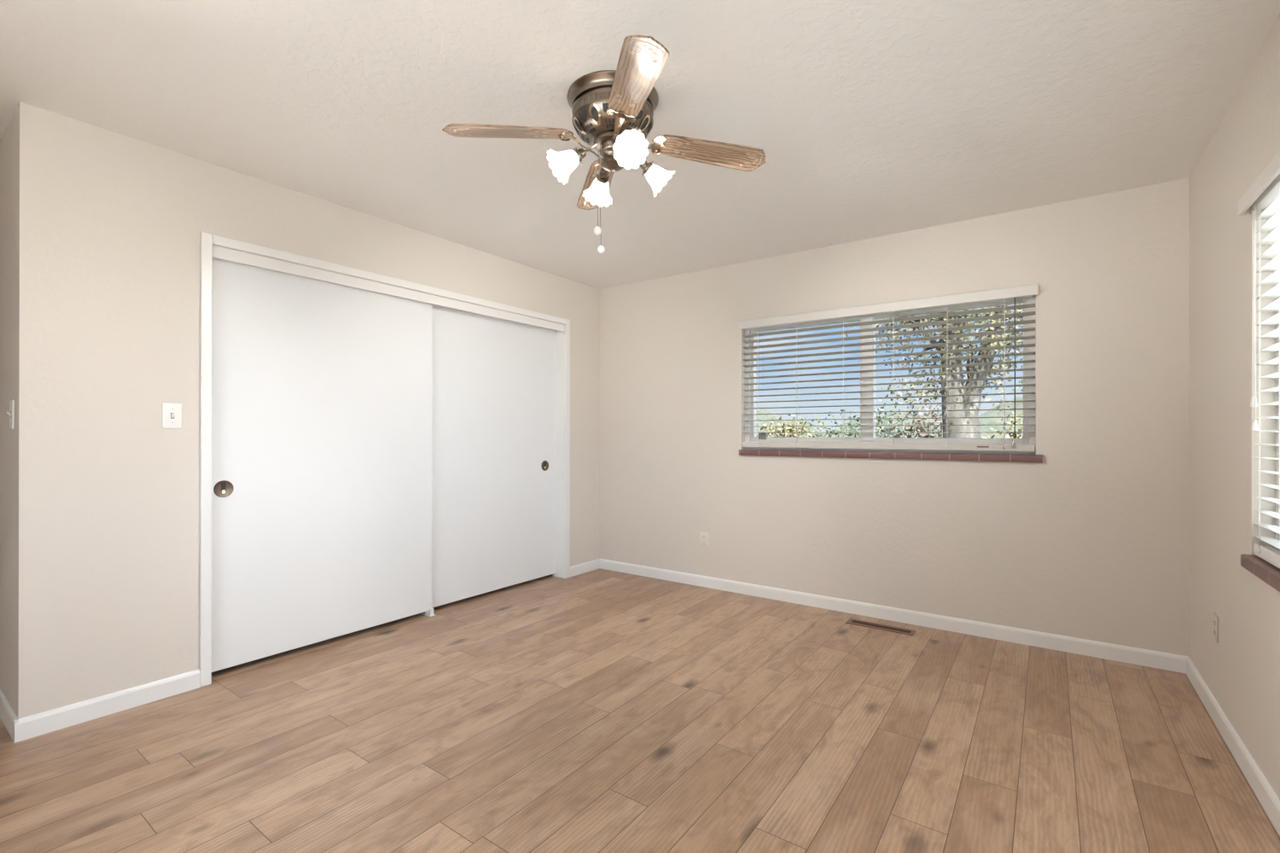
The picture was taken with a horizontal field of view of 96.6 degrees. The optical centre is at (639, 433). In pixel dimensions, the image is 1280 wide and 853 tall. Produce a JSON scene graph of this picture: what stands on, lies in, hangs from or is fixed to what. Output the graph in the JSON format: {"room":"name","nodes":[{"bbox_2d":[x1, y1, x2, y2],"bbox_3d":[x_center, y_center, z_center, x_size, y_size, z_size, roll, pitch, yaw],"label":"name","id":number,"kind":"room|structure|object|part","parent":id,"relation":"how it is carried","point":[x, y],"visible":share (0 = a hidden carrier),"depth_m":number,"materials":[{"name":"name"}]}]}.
{"room":"empty bedroom","nodes":[
{"label":"empty bedroom","id":0,"kind":"room"},
{"bbox_2d":[0,112,14,710],"bbox_3d":[-3.317,-0.050,2.922,2.190,2.440,0.110,0,0,36],"label":"wall","id":1,"kind":"structure","parent":0,"point":[7,140],"depth_m":2.34,"materials":[{"name":"paint"}]},
{"bbox_2d":[0,689,18,741],"bbox_3d":[-3.305,1.129,2.836,2.312,0.083,0.012,0,0,36],"label":"baseboard","id":2,"kind":"structure","parent":1,"relation":"attached to","point":[8,715],"depth_m":2.26,"materials":[{"name":"white paint"}]},
{"bbox_2d":[6,400,14,429],"bbox_3d":[-2.484,-0.076,2.247,0.072,0.114,0.017,0,0,36],"label":"light switch","id":3,"kind":"object","parent":1,"relation":"attached to","point":[11,413],"visible":1,"depth_m":2.24,"materials":[{"name":"white plastic"}]},
{"bbox_3d":[-2.481,-0.076,2.252,0.072,0.114,0.006,0,0,36],"label":"plate","id":4,"kind":"part","parent":3,"relation":"part of","materials":[{"name":"white plastic"}]},
{"bbox_2d":[13,101,599,719],"bbox_3d":[-1.405,-0.046,3.616,0.110,2.440,3.466,0,0,36],"label":"wall","id":5,"kind":"structure","parent":0,"point":[108,224],"depth_m":2.43,"materials":[{"name":"paint"}]},
{"bbox_2d":[13,669,200,743],"bbox_3d":[-2.204,1.131,2.398,0.012,0.083,0.582,0,0,36],"label":"baseboard","id":6,"kind":"structure","parent":5,"relation":"attached to","point":[43,723],"depth_m":2.36,"materials":[{"name":"white paint"}]},
{"bbox_2d":[162,402,181,428],"bbox_3d":[-2.091,-0.080,2.550,0.017,0.114,0.072,0,0,36],"label":"light switch","id":7,"kind":"object","parent":5,"relation":"attached to","point":[171,413],"visible":1,"depth_m":2.55,"materials":[{"name":"white plastic"}]},
{"bbox_2d":[211,257,432,672],"bbox_3d":[-1.708,0.144,3.203,0.035,1.991,1.209,0,0,36],"label":"door","id":8,"kind":"structure","parent":5,"relation":"in","point":[322,434],"depth_m":3.09,"materials":[{"name":"white paint"}]},
{"bbox_3d":[-2.012,0.268,2.754,0.006,0.082,0.082,0,0,36],"label":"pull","id":9,"kind":"part","parent":8,"relation":"part of","materials":[{"name":"gold metal"}]},
{"bbox_2d":[199,231,570,687],"bbox_3d":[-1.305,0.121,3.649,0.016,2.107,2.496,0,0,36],"label":"trim","id":10,"kind":"structure","parent":5,"relation":"attached to","point":[207,240],"depth_m":2.66,"materials":[{"name":"white paint"}]},
{"bbox_2d":[212,244,564,331],"bbox_3d":[-1.322,-0.859,3.662,0.016,0.058,2.406,0,0,36],"label":"trim","id":11,"kind":"structure","parent":5,"relation":"attached to","point":[218,253],"depth_m":3.29,"materials":[{"name":"white paint"}]},
{"bbox_2d":[431,304,556,607],"bbox_3d":[-1.065,0.148,4.183,0.035,1.995,1.253,0,0,36],"label":"door","id":12,"kind":"structure","parent":5,"relation":"in","point":[494,390],"depth_m":4.13,"materials":[{"name":"white paint"}]},
{"bbox_3d":[-0.763,0.258,4.580,0.006,0.082,0.082,0,0,36],"label":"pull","id":13,"kind":"part","parent":12,"relation":"part of","materials":[{"name":"gold metal"}]},
{"bbox_2d":[569,558,599,577],"bbox_3d":[-0.465,1.135,4.826,0.012,0.083,0.400,0,0,36],"label":"baseboard","id":14,"kind":"structure","parent":5,"relation":"attached to","point":[578,569],"depth_m":4.82,"materials":[{"name":"white paint"}]},
{"bbox_2d":[0,568,1279,852],"bbox_3d":[-1.105,1.234,2.572,6.197,0.120,5.090,0,0,36],"label":"floor","id":15,"kind":"structure","parent":0,"point":[598,711],"depth_m":2.13,"materials":[{"name":"laminate"}]},
{"bbox_2d":[420,607,435,616],"bbox_3d":[-1.374,1.149,3.695,0.103,0.050,0.038,0,0,36],"label":"guide","id":16,"kind":"object","parent":15,"relation":"on","point":[430,613],"visible":0.84,"depth_m":3.67,"materials":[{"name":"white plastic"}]},
{"bbox_2d":[845,618,916,635],"bbox_3d":[1.463,1.176,3.470,0.386,0.005,0.096,0,0,36],"label":"floor vent","id":17,"kind":"object","parent":15,"relation":"in","point":[906,631],"visible":1,"depth_m":3.46,"materials":[{"name":"brown"}]},
{"bbox_2d":[0,0,1279,289],"bbox_3d":[-1.101,-1.326,2.574,6.197,0.120,5.090,0,0,36],"label":"ceiling","id":18,"kind":"structure","parent":0,"point":[869,119],"depth_m":2.17,"materials":[{"name":"paint"}]},
{"bbox_2d":[442,34,765,253],"bbox_3d":[-0.106,-0.977,2.153,0.945,0.575,0.923,0,0,36],"label":"ceiling fan","id":19,"kind":"object","parent":18,"relation":"hanging from","point":[613,110],"visible":1,"depth_m":2.07,"materials":[{"name":"brown wood"}]},
{"bbox_3d":[-0.484,-1.098,2.075,0.450,0.008,0.132,-4,12,-11],"label":"blade","id":20,"kind":"part","parent":19,"relation":"part of","materials":[{"name":"brown wood"}]},
{"bbox_3d":[-0.268,-0.999,2.093,0.094,0.130,0.130,-38,12,-16],"label":"lamp shade","id":21,"kind":"part","parent":19,"relation":"part of","materials":[{"name":"white glass"}]},
{"bbox_2d":[572,147,586,165],"bbox_3d":[-0.221,-1.030,2.109,0.041,0.060,0.063,-38,12,-16],"label":"socket","id":22,"kind":"object","parent":19,"relation":"attached to","point":[580,154],"depth_m":2.09,"materials":[{"name":"gold metal"}]},
{"bbox_3d":[-0.174,-1.039,2.127,0.084,0.038,0.010,0,0,-20],"label":"light arm","id":23,"kind":"part","parent":19,"relation":"part of","materials":[{"name":"gold metal"}]},
{"bbox_3d":[-0.193,-1.097,2.531,0.132,0.008,0.450,-11,-2,-14],"label":"blade","id":24,"kind":"part","parent":19,"relation":"part of","materials":[{"name":"brown wood"}]},
{"bbox_3d":[-0.162,-0.999,2.317,0.130,0.130,0.094,0,-36,-20],"label":"lamp shade","id":25,"kind":"part","parent":19,"relation":"part of","materials":[{"name":"white glass"}]},
{"bbox_3d":[-0.154,-0.924,2.143,0.012,0.294,0.002,0,0,-8],"label":"pull chain","id":26,"kind":"part","parent":19,"relation":"part of","materials":[{"name":"gold metal"}]},
{"bbox_3d":[-0.152,-0.895,2.182,0.011,0.351,0.006,0,0,29],"label":"pull chain","id":27,"kind":"part","parent":19,"relation":"part of","materials":[{"name":"gold metal"}]},
{"bbox_2d":[593,168,609,183],"bbox_3d":[-0.145,-1.029,2.271,0.063,0.060,0.041,0,-36,-20],"label":"socket","id":28,"kind":"object","parent":19,"relation":"attached to","point":[604,178],"depth_m":2.27,"materials":[{"name":"gold metal"}]},
{"bbox_2d":[619,139,630,151],"bbox_3d":[-0.059,-1.029,2.034,0.063,0.060,0.041,0,36,-20],"label":"socket","id":29,"kind":"object","parent":19,"relation":"attached to","point":[622,141],"depth_m":2.01,"materials":[{"name":"glass"}]},
{"bbox_3d":[-0.049,-1.011,2.004,0.033,0.032,0.040,0,36,-20],"label":"bulb","id":30,"kind":"part","parent":19,"relation":"part of","materials":[{"name":"white glass"}]},
{"bbox_3d":[-0.043,-0.999,1.987,0.130,0.130,0.094,0,36,-20],"label":"lamp shade","id":31,"kind":"part","parent":19,"relation":"part of","materials":[{"name":"white glass"}]},
{"bbox_3d":[-0.018,-1.097,1.772,0.132,0.008,0.450,11,2,-13],"label":"blade","id":32,"kind":"part","parent":19,"relation":"part of","materials":[{"name":"brown wood"}]},
{"bbox_2d":[639,160,653,175],"bbox_3d":[0.016,-1.029,2.196,0.041,0.060,0.063,38,-12,-16],"label":"socket","id":33,"kind":"object","parent":19,"relation":"attached to","point":[648,168],"depth_m":2.18,"materials":[{"name":"gold metal"}]},
{"bbox_3d":[0.063,-0.999,2.212,0.094,0.130,0.130,38,-12,-16],"label":"lamp shade","id":34,"kind":"part","parent":19,"relation":"part of","materials":[{"name":"white glass"}]},
{"bbox_3d":[0.280,-1.096,2.227,0.450,0.008,0.132,4,-12,-11],"label":"blade","id":35,"kind":"part","parent":19,"relation":"part of","materials":[{"name":"brown wood"}]},
{"bbox_2d":[599,177,1189,657],"bbox_3d":[0.907,-0.042,4.178,4.797,2.440,0.140,0,0,36],"label":"wall","id":36,"kind":"structure","parent":0,"point":[1090,541],"depth_m":3.38,"materials":[{"name":"paint"}]},
{"bbox_2d":[699,532,708,546],"bbox_3d":[0.492,0.815,4.382,0.070,0.108,0.008,0,0,36],"label":"electrical outlet","id":37,"kind":"object","parent":36,"relation":"attached to","point":[703,536],"visible":1,"depth_m":4.38,"materials":[{"name":"beige plastic"}]},
{"bbox_2d":[738,295,1043,463],"bbox_3d":[1.513,-0.326,3.720,1.831,0.971,0.150,0,0,36],"label":"window","id":38,"kind":"structure","parent":36,"relation":"in","point":[1028,439],"depth_m":3.69,"materials":[{"name":"white plastic"}]},
{"bbox_2d":[738,284,1038,452],"bbox_3d":[1.481,-0.362,3.699,1.811,0.926,0.086,0,0,36],"label":"window blind","id":39,"kind":"object","parent":38,"relation":"attached to","point":[1022,292],"visible":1,"depth_m":3.59,"materials":[{"name":"white plastic"}]},
{"bbox_3d":[1.105,-0.350,3.986,0.005,0.860,0.057,0,0,32],"label":"ladder cord","id":40,"kind":"part","parent":39,"relation":"part of","materials":[{"name":"white fabric"}]},
{"bbox_3d":[1.362,-0.349,3.801,0.005,0.860,0.057,0,0,32],"label":"ladder cord","id":41,"kind":"part","parent":39,"relation":"part of","materials":[{"name":"white fabric"}]},
{"bbox_3d":[1.490,0.081,3.709,1.775,0.040,0.050,0,0,36],"label":"rail","id":42,"kind":"part","parent":39,"relation":"part of","materials":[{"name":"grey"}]},
{"bbox_3d":[1.613,-0.349,3.622,0.005,0.860,0.057,0,0,32],"label":"ladder cord","id":43,"kind":"part","parent":39,"relation":"part of","materials":[{"name":"white fabric"}]},
{"bbox_3d":[1.858,-0.349,3.446,0.005,0.860,0.057,0,0,32],"label":"ladder cord","id":44,"kind":"part","parent":39,"relation":"part of","materials":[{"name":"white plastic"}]},
{"bbox_3d":[2.095,-0.349,3.277,0.005,0.860,0.057,0,0,32],"label":"ladder cord","id":45,"kind":"part","parent":39,"relation":"part of","materials":[{"name":"white fabric"}]},
{"bbox_3d":[2.118,-0.398,3.220,0.006,0.755,0.007,0,0,36],"label":"pull cord","id":46,"kind":"part","parent":39,"relation":"part of","materials":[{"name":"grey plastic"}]},
{"bbox_3d":[1.502,0.139,3.705,1.831,0.042,0.115,0,0,36],"label":"tile sill","id":47,"kind":"part","parent":38,"relation":"part of","materials":[{"name":"tile"}]},
{"bbox_2d":[599,558,1187,674],"bbox_3d":[1.170,1.137,3.894,3.757,0.083,0.012,0,0,36],"label":"baseboard","id":48,"kind":"structure","parent":36,"relation":"attached to","point":[1161,660],"depth_m":3.45,"materials":[{"name":"white paint"}]},
{"bbox_2d":[1188,12,1279,800],"bbox_3d":[1.318,-0.044,0.753,0.140,2.440,4.950,0,0,36],"label":"wall","id":49,"kind":"structure","parent":0,"point":[1242,671],"depth_m":2.11,"materials":[{"name":"paint"}]},
{"bbox_2d":[1212,612,1218,643],"bbox_3d":[2.365,0.798,2.343,0.008,0.108,0.070,0,0,36],"label":"electrical outlet","id":50,"kind":"object","parent":49,"relation":"attached to","point":[1215,619],"visible":1,"depth_m":2.33,"materials":[{"name":"beige plastic"}]},
{"bbox_2d":[1186,657,1279,836],"bbox_3d":[1.255,1.135,0.796,0.012,0.083,4.950,0,0,36],"label":"baseboard","id":51,"kind":"structure","parent":49,"relation":"attached to","point":[1259,783],"depth_m":2.03,"materials":[{"name":"white paint"}]},
{"bbox_2d":[1240,296,1279,592],"bbox_3d":[1.480,-0.172,1.013,0.150,1.253,2.233,0,0,36],"label":"window","id":52,"kind":"structure","parent":49,"relation":"in","point":[1265,571],"depth_m":1.88,"materials":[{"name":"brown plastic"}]},
{"bbox_2d":[1238,150,1279,569],"bbox_3d":[1.458,-0.201,1.044,0.086,1.217,2.237,0,0,36],"label":"window blind","id":53,"kind":"object","parent":52,"relation":"attached to","point":[1264,193],"visible":1,"depth_m":1.86,"materials":[{"name":"white plastic"}]},
{"bbox_3d":[2.048,-0.399,1.899,0.004,0.725,0.014,0,0,36],"label":"lift cord","id":54,"kind":"part","parent":53,"relation":"part of","materials":[{"name":"white fabric"}]},
{"bbox_3d":[1.469,0.388,1.035,0.050,0.040,2.177,0,0,36],"label":"rail","id":55,"kind":"part","parent":53,"relation":"part of","materials":[{"name":"white plastic"}]},
{"bbox_3d":[2.062,-0.188,1.863,0.057,1.154,0.005,0,0,32],"label":"ladder cord","id":56,"kind":"part","parent":53,"relation":"part of","materials":[{"name":"white fabric"}]},
{"bbox_3d":[1.465,0.433,1.023,0.115,0.042,2.233,0,0,36],"label":"tile sill","id":57,"kind":"part","parent":52,"relation":"part of","materials":[{"name":"tile"}]},
{"bbox_3d":[1.516,-0.193,1.003,0.080,1.211,2.185,0,0,36],"label":"frame","id":58,"kind":"part","parent":52,"relation":"part of","materials":[{"name":"white plastic"}]},
{"label":"outside","id":59,"kind":"structure","parent":0,"visible":0},
{"bbox_3d":[56.661,2.102,50.259,280.000,0.200,380.000,0,0,36],"label":"ground","id":60,"kind":"structure","parent":59,"visible":0},
{"bbox_2d":[757,409,843,437],"bbox_3d":[9.059,0.673,35.340,6.847,4.296,5.276,0,0,36],"label":"shrub","id":61,"kind":"object","parent":60,"relation":"on","point":[786,429],"visible":0.26,"depth_m":34.68,"materials":[{"name":"green plant"}]},
{"bbox_2d":[791,409,930,437],"bbox_3d":[8.690,0.739,23.011,5.247,3.466,4.830,0,0,36],"label":"shrub","id":62,"kind":"object","parent":60,"relation":"on","point":[850,429],"visible":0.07,"depth_m":23.18,"materials":[{"name":"green plant"}]},
{"bbox_2d":[839,373,937,437],"bbox_3d":[6.140,0.398,13.891,2.350,3.894,2.297,0,0,-24],"label":"shrub","id":63,"kind":"object","parent":60,"relation":"on","point":[891,421],"visible":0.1,"depth_m":13.89,"materials":[{"name":"green plant"}]},
{"bbox_2d":[889,376,942,437],"bbox_3d":[5.870,0.472,11.872,2.002,3.673,1.464,0,0,36],"label":"shrub","id":64,"kind":"object","parent":60,"relation":"on","point":[928,428],"visible":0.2,"depth_m":11.81,"materials":[{"name":"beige plant"}]},
{"bbox_2d":[836,303,1023,438],"bbox_3d":[4.987,-0.884,8.859,4.551,5.746,3.784,0,0,36],"label":"tree","id":65,"kind":"object","parent":60,"relation":"on","point":[980,375],"visible":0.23,"depth_m":8.71,"materials":[{"name":"green plant"}]},
{"bbox_2d":[979,386,1023,438],"bbox_3d":[7.342,0.532,11.192,1.539,3.679,2.010,0,0,-23],"label":"shrub","id":66,"kind":"object","parent":60,"relation":"on","point":[1018,435],"visible":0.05,"depth_m":11.23,"materials":[{"name":"green plant"}]},
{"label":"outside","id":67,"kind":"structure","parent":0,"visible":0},
{"bbox_2d":[756,396,1023,438],"bbox_3d":[25.602,-2.087,75.584,150.000,8.396,35.000,0,0,36],"label":"hillside","id":68,"kind":"structure","parent":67,"point":[1018,404],"depth_m":69.15,"materials":[{"name":"green plant"}]}
]}

